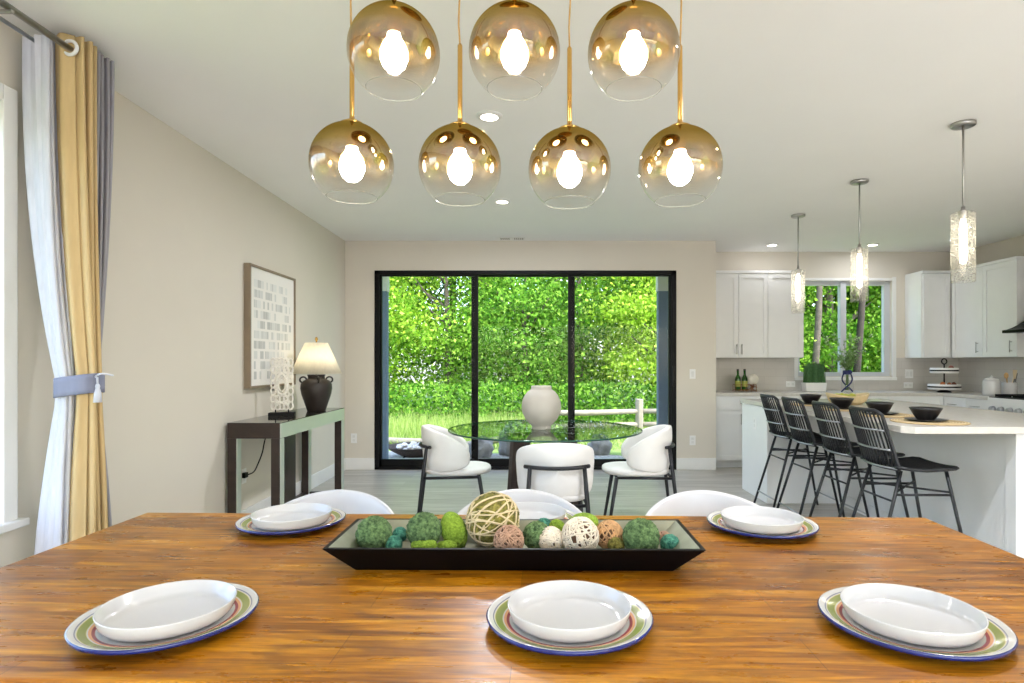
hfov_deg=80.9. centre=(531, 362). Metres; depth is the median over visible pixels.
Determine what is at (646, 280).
leafy tree
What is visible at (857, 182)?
pendant light
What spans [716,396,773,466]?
base cabinet
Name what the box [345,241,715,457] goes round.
wall
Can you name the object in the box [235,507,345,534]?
charger plate
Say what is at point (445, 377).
leafy tree
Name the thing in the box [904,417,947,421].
plate
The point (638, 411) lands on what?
rail fence
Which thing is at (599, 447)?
boulder
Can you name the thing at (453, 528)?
moss ball
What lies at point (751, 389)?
wire basket
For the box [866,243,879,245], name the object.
recessed light
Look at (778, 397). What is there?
base cabinet
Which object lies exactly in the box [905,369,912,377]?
light switch
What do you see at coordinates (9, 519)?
window
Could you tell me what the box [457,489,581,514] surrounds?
dining chair
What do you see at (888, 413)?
plate
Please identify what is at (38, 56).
sheer curtain
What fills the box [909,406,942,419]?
bowl
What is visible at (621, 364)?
leafy tree
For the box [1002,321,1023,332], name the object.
range hood
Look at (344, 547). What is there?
serving tray
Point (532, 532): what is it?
moss ball
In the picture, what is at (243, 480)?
wall outlet
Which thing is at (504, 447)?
boulder
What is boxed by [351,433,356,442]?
wall outlet
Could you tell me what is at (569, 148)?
socket
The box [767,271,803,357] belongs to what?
upper cabinet
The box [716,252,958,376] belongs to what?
wall
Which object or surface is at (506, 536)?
ball
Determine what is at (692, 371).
light switch
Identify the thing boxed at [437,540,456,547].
moss ball
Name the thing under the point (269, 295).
framed print
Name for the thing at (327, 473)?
baseboard
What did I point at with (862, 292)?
leafy tree
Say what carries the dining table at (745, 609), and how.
on the floor
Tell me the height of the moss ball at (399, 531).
0.042 m
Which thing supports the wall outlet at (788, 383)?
attached to the backsplash
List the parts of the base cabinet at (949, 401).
drawer, drawer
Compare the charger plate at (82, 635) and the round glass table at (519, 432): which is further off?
the round glass table at (519, 432)
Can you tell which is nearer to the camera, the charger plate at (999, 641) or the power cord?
the charger plate at (999, 641)
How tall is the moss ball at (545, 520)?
0.046 m
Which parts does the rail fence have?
rail, rail, post, rail, rail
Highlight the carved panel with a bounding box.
[268,357,295,416]
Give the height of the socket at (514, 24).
0.053 m
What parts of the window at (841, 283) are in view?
sill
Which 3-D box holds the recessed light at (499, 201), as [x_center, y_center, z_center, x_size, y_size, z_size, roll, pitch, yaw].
[-0.270,-1.459,5.420,0.158,0.016,0.158,0,0,0]
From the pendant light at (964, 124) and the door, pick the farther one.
the door
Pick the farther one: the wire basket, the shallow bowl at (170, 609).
the wire basket
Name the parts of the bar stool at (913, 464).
leg, frame, leg, seat frame, leg, leg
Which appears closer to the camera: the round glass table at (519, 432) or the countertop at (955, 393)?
the round glass table at (519, 432)
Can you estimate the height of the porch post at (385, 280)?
2.540 m
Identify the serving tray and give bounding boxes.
[323,519,705,570]
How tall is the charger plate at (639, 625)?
0.024 m
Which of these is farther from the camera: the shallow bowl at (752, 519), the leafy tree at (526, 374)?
the leafy tree at (526, 374)
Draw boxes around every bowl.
[93,580,236,641]
[250,503,332,530]
[507,580,631,642]
[515,502,565,518]
[720,506,803,534]
[800,394,821,402]
[826,393,869,404]
[829,397,853,407]
[840,583,988,647]
[865,401,893,412]
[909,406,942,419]
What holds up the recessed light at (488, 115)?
in the ceiling
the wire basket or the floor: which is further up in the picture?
the wire basket
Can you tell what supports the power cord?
hanging from the console table at (282, 431)
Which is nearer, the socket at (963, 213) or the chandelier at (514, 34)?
the chandelier at (514, 34)
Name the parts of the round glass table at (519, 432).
leg, glass, leg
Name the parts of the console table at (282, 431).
leg, leg, panel, leg, leg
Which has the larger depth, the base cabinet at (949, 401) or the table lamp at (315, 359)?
the base cabinet at (949, 401)
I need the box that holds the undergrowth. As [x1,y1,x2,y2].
[389,378,656,422]
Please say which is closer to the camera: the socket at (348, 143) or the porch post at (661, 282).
the socket at (348, 143)
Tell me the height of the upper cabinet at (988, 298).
1.095 m
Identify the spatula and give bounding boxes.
[1012,370,1016,382]
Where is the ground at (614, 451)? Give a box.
[389,381,654,455]
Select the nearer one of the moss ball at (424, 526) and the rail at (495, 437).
the moss ball at (424, 526)
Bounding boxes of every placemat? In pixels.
[822,407,848,410]
[849,412,914,417]
[890,418,970,425]
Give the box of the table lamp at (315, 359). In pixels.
[291,337,341,410]
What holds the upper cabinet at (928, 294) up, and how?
attached to the wall at (813, 264)
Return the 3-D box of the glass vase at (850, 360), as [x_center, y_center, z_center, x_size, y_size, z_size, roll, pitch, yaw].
[3.861,-0.007,7.366,0.527,0.736,0.479,0,0,40]
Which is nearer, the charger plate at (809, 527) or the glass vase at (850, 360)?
the charger plate at (809, 527)
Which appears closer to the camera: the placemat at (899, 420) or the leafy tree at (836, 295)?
the placemat at (899, 420)
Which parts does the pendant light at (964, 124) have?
lamp shade, rod, bulb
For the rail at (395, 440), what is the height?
0.125 m
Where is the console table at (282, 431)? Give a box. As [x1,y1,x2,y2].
[227,408,343,512]
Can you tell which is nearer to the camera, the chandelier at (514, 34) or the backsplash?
the chandelier at (514, 34)
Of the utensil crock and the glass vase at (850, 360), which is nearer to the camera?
the utensil crock
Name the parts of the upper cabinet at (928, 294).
crown, door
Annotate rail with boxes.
[389,437,421,443]
[466,436,558,443]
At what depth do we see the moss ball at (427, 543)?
1.56 m
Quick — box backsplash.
[716,357,1023,393]
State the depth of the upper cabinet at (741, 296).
7.56 m
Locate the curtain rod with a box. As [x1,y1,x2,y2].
[0,0,73,51]
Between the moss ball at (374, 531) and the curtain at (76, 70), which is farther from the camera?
the curtain at (76, 70)
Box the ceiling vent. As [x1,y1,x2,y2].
[499,237,524,239]
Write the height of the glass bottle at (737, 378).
0.272 m
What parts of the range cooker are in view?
knob, knob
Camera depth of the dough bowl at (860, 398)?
5.17 m
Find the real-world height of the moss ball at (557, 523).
0.055 m
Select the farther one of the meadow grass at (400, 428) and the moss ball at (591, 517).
the meadow grass at (400, 428)
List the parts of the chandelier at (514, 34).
glass globe, cord, stem, bulb, glass globe, bulb, glass globe, cord, stem, bulb, glass globe, bulb, cord, bulb, stem, glass globe, bulb, glass globe, stem, bulb, glass globe, cord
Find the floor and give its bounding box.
[311,458,866,516]
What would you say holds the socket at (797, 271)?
attached to the pendant light at (799, 215)
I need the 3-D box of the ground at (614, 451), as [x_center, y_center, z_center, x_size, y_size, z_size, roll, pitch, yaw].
[2.000,1.497,27.035,64.000,0.200,37.930,0,0,0]
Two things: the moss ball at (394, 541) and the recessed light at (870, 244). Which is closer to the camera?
the moss ball at (394, 541)
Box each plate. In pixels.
[64,583,258,654]
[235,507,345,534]
[486,587,653,655]
[564,509,575,518]
[707,510,818,538]
[817,586,1018,661]
[863,411,898,414]
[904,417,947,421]
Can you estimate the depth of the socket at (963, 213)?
3.65 m
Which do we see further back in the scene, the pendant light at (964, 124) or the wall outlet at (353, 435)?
the wall outlet at (353, 435)
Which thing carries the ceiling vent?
in the ceiling
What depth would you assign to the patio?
8.84 m
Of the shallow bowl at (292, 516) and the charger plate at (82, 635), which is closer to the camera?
the charger plate at (82, 635)
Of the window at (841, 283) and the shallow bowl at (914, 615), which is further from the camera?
the window at (841, 283)
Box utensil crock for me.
[1001,382,1017,393]
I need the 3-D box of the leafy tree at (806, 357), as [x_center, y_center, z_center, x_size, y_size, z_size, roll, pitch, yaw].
[5.700,-1.661,15.869,5.365,6.220,5.571,0,0,40]
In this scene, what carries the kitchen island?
on the floor
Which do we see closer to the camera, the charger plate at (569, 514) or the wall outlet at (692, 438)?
the charger plate at (569, 514)
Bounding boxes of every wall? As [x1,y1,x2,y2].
[0,17,344,567]
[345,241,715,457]
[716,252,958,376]
[959,235,1023,391]
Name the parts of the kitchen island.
corner post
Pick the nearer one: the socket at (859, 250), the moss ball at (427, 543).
the moss ball at (427, 543)
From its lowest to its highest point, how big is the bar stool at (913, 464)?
1.009 m
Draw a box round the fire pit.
[389,441,422,457]
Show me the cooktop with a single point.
(990, 397)
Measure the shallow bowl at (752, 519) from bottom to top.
0.034 m
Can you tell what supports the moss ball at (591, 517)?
in the serving tray
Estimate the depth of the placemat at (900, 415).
4.07 m
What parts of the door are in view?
panel, panel, panel, pull handle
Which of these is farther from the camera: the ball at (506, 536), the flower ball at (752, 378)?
the flower ball at (752, 378)
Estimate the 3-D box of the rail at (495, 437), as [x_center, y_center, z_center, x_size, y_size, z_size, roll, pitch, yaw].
[-0.358,1.245,9.864,1.810,0.316,0.204,0,0,-24]
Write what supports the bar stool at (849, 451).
on the floor
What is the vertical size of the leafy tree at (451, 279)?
9.521 m
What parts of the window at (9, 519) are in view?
casing, sill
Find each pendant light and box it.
[791,213,804,301]
[850,178,868,301]
[950,119,976,282]
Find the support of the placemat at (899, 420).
on the island countertop at (983, 421)
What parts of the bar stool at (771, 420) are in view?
leg, frame, leg, seat frame, foot rail, leg, leg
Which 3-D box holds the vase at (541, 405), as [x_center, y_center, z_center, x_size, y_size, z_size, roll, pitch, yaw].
[0.072,0.342,4.620,0.306,0.332,0.306,0,0,0]
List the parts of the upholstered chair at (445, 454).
leg, leg, rail, backrest, seat frame, seat, leg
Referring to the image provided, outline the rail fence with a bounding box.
[559,399,656,427]
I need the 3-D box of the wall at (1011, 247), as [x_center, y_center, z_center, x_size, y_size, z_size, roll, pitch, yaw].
[5.700,-0.093,2.350,0.160,2.740,11.100,0,0,0]
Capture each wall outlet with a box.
[241,468,245,483]
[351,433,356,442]
[690,436,695,444]
[786,381,794,386]
[904,382,912,387]
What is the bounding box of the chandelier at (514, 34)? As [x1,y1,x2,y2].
[308,0,722,208]
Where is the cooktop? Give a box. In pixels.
[989,396,1023,399]
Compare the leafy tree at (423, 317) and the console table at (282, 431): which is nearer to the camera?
the console table at (282, 431)
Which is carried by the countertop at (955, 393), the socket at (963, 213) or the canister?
the canister
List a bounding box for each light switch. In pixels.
[690,369,695,378]
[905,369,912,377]
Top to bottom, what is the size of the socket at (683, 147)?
0.053 m
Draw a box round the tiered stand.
[927,358,961,392]
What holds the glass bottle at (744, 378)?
in the wire basket
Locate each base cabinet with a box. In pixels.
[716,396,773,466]
[776,396,827,398]
[868,396,888,398]
[889,396,942,404]
[943,396,987,409]
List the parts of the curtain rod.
rod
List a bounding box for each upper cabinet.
[716,271,767,357]
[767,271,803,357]
[905,271,952,357]
[951,256,1023,357]
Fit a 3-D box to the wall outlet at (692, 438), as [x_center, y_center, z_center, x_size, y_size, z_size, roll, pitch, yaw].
[1.923,0.927,7.186,0.072,0.115,0.008,0,0,0]
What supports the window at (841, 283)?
in the wall at (813, 264)
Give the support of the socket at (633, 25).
attached to the chandelier at (514, 34)
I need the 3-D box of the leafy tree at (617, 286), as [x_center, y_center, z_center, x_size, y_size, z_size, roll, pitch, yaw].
[1.404,-1.976,16.552,5.038,6.852,5.048,0,0,8]
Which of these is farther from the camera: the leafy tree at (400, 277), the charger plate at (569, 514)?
the leafy tree at (400, 277)
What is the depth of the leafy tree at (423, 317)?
15.09 m
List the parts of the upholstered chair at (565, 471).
leg, rail, seat, seat frame, leg, leg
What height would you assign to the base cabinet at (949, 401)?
0.875 m
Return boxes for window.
[0,82,29,533]
[794,277,896,379]
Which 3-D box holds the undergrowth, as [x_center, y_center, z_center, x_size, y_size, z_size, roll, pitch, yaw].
[3.003,0.938,14.294,22.175,1.132,2.446,0,0,0]
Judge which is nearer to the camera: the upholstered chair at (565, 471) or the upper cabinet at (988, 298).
the upholstered chair at (565, 471)
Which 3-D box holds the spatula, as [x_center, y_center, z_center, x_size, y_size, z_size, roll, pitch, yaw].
[5.362,0.214,6.690,0.097,0.273,0.014,0,0,0]
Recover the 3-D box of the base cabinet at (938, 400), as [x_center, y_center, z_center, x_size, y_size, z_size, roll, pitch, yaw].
[4.640,0.840,7.559,0.660,0.875,0.680,0,0,0]
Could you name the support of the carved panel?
on the console table at (282, 431)
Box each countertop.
[716,390,988,399]
[740,399,1023,433]
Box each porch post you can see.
[382,277,388,458]
[656,277,667,424]
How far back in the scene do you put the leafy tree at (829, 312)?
16.11 m
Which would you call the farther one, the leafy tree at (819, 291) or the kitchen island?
the leafy tree at (819, 291)
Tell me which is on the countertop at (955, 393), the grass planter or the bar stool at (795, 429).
the grass planter
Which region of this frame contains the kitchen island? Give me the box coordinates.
[742,403,1023,557]
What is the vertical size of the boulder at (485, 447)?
0.388 m
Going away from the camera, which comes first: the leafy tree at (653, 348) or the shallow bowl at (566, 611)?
the shallow bowl at (566, 611)
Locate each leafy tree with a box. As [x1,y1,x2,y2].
[389,277,451,400]
[389,277,462,409]
[389,277,535,408]
[391,277,514,402]
[427,277,621,414]
[442,277,610,396]
[493,277,656,409]
[537,277,656,401]
[575,277,656,408]
[585,277,807,392]
[637,280,823,381]
[639,286,848,376]
[800,286,880,371]
[801,288,880,371]
[812,286,822,364]
[833,286,880,371]
[853,286,865,371]
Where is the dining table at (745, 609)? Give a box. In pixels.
[0,513,1023,682]
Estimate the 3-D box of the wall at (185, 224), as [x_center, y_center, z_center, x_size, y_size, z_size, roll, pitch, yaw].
[-2.320,-0.093,1.995,0.160,2.740,10.390,0,0,0]
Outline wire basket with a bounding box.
[733,384,756,391]
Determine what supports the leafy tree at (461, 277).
on the ground at (614, 451)
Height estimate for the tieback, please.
0.129 m
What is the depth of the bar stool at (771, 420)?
5.14 m
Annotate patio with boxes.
[389,451,622,457]
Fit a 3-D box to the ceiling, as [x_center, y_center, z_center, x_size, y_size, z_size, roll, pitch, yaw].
[1.690,-1.563,2.350,8.180,0.200,11.420,0,0,0]
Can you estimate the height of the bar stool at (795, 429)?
1.009 m
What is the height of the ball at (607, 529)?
0.080 m
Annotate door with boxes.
[375,270,675,469]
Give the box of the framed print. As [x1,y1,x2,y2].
[244,263,295,388]
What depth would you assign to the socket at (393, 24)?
1.44 m
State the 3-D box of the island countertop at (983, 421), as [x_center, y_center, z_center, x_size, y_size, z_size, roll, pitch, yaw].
[2.835,0.383,4.760,1.430,0.040,2.720,0,0,0]
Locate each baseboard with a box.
[241,458,345,512]
[346,458,715,469]
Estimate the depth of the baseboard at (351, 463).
7.17 m
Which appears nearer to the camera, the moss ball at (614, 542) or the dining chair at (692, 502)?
the moss ball at (614, 542)
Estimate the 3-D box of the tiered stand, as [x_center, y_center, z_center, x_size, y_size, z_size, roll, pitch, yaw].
[5.070,0.151,7.380,0.349,0.419,0.349,0,0,0]
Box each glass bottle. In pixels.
[735,369,740,390]
[742,369,747,390]
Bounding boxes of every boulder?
[468,436,493,457]
[498,419,516,455]
[587,434,611,454]
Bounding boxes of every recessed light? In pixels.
[476,110,502,121]
[493,199,510,203]
[766,243,778,246]
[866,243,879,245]
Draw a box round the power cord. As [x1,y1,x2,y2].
[242,439,265,477]
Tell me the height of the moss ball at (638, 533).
0.100 m
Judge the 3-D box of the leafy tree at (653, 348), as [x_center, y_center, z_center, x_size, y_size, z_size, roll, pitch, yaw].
[5.205,-3.400,20.727,7.454,9.700,8.091,0,0,-3]
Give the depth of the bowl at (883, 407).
4.11 m
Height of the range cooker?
0.942 m
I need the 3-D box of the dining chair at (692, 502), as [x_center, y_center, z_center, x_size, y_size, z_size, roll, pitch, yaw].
[0.673,0.893,2.139,0.573,0.774,0.527,0,0,3]
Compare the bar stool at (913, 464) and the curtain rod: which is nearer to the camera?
the curtain rod
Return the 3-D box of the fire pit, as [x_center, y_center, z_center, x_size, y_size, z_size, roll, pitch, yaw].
[-1.700,1.275,8.750,0.860,0.227,0.860,0,0,0]
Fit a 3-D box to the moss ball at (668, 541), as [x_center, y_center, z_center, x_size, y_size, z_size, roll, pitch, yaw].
[0.361,0.473,1.570,0.052,0.052,0.051,0,0,-36]
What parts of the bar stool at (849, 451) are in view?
leg, frame, leg, seat frame, leg, leg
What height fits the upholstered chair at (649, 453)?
0.786 m
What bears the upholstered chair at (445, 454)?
on the floor
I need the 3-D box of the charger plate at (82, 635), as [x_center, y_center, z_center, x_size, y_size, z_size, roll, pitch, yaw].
[-0.706,0.495,1.166,0.321,0.024,0.321,0,0,0]
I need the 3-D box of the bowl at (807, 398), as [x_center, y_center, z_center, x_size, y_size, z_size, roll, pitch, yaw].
[2.415,0.311,5.200,0.178,0.076,0.178,0,0,0]
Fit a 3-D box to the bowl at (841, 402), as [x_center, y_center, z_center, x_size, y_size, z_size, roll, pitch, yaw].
[2.415,0.311,4.680,0.178,0.076,0.178,0,0,0]
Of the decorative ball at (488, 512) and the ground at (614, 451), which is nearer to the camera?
the decorative ball at (488, 512)
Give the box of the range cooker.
[988,394,1023,412]
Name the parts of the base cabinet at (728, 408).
door, drawer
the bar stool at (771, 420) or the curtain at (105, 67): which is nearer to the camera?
the curtain at (105, 67)
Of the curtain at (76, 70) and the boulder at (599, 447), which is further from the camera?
the boulder at (599, 447)
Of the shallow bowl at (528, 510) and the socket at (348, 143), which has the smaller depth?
the socket at (348, 143)
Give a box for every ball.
[355,515,392,547]
[385,535,402,547]
[392,527,406,541]
[406,511,441,542]
[410,540,437,547]
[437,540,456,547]
[441,511,467,547]
[465,491,519,547]
[493,525,523,547]
[523,521,546,547]
[538,518,550,525]
[539,526,562,547]
[549,519,564,530]
[561,516,598,547]
[571,512,598,525]
[597,520,622,547]
[607,537,624,548]
[622,517,659,548]
[659,531,669,542]
[660,534,678,548]
[747,374,758,388]
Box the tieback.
[53,373,113,402]
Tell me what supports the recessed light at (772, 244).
in the ceiling
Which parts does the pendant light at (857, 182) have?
rod, lamp shade, bulb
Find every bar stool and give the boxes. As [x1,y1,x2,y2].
[753,394,839,513]
[776,396,869,516]
[809,400,909,517]
[849,406,962,532]
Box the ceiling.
[0,0,1023,251]
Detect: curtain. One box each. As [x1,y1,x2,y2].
[22,34,75,554]
[55,33,107,541]
[97,51,114,526]
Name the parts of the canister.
lid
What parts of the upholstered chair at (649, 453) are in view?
leg, leg, seat, seat frame, backrest, leg, rail, leg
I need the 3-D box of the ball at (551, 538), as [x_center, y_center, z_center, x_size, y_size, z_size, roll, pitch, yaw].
[0.050,0.465,1.574,0.070,0.071,0.071,0,0,3]
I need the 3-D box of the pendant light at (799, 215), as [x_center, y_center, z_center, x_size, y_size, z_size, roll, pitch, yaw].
[2.630,-0.978,5.930,0.132,0.970,0.132,0,0,0]
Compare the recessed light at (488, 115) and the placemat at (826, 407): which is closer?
the recessed light at (488, 115)
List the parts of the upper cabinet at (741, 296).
door, crown, door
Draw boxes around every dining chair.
[285,489,393,513]
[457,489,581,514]
[645,490,758,515]
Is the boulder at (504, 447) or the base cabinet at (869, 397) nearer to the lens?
the base cabinet at (869, 397)
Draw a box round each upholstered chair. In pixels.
[417,424,490,512]
[516,443,593,513]
[602,424,676,515]
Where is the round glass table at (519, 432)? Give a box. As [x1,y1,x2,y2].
[448,419,642,508]
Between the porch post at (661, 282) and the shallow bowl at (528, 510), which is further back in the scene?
the porch post at (661, 282)
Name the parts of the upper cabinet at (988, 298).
door, crown, door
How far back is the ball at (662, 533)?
1.64 m
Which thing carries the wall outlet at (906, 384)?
attached to the backsplash
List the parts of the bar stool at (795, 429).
leg, frame, leg, foot rail, seat frame, leg, leg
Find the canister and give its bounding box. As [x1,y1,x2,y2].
[982,375,1000,395]
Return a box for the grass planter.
[801,361,826,390]
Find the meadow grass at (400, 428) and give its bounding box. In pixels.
[389,407,656,448]
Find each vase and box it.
[522,385,560,429]
[820,333,872,392]
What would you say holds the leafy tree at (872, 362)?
on the ground at (614, 451)
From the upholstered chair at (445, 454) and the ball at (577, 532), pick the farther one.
the upholstered chair at (445, 454)
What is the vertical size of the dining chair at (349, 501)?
0.774 m
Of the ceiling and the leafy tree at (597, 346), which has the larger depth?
the leafy tree at (597, 346)
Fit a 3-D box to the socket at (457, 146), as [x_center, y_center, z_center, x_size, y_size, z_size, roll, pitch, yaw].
[-0.193,-0.598,1.610,0.040,0.053,0.040,0,0,0]
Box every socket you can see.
[345,141,358,146]
[387,17,400,34]
[454,143,465,149]
[507,17,521,31]
[563,146,575,151]
[626,17,640,33]
[674,144,686,150]
[795,266,800,273]
[856,244,862,253]
[958,206,968,219]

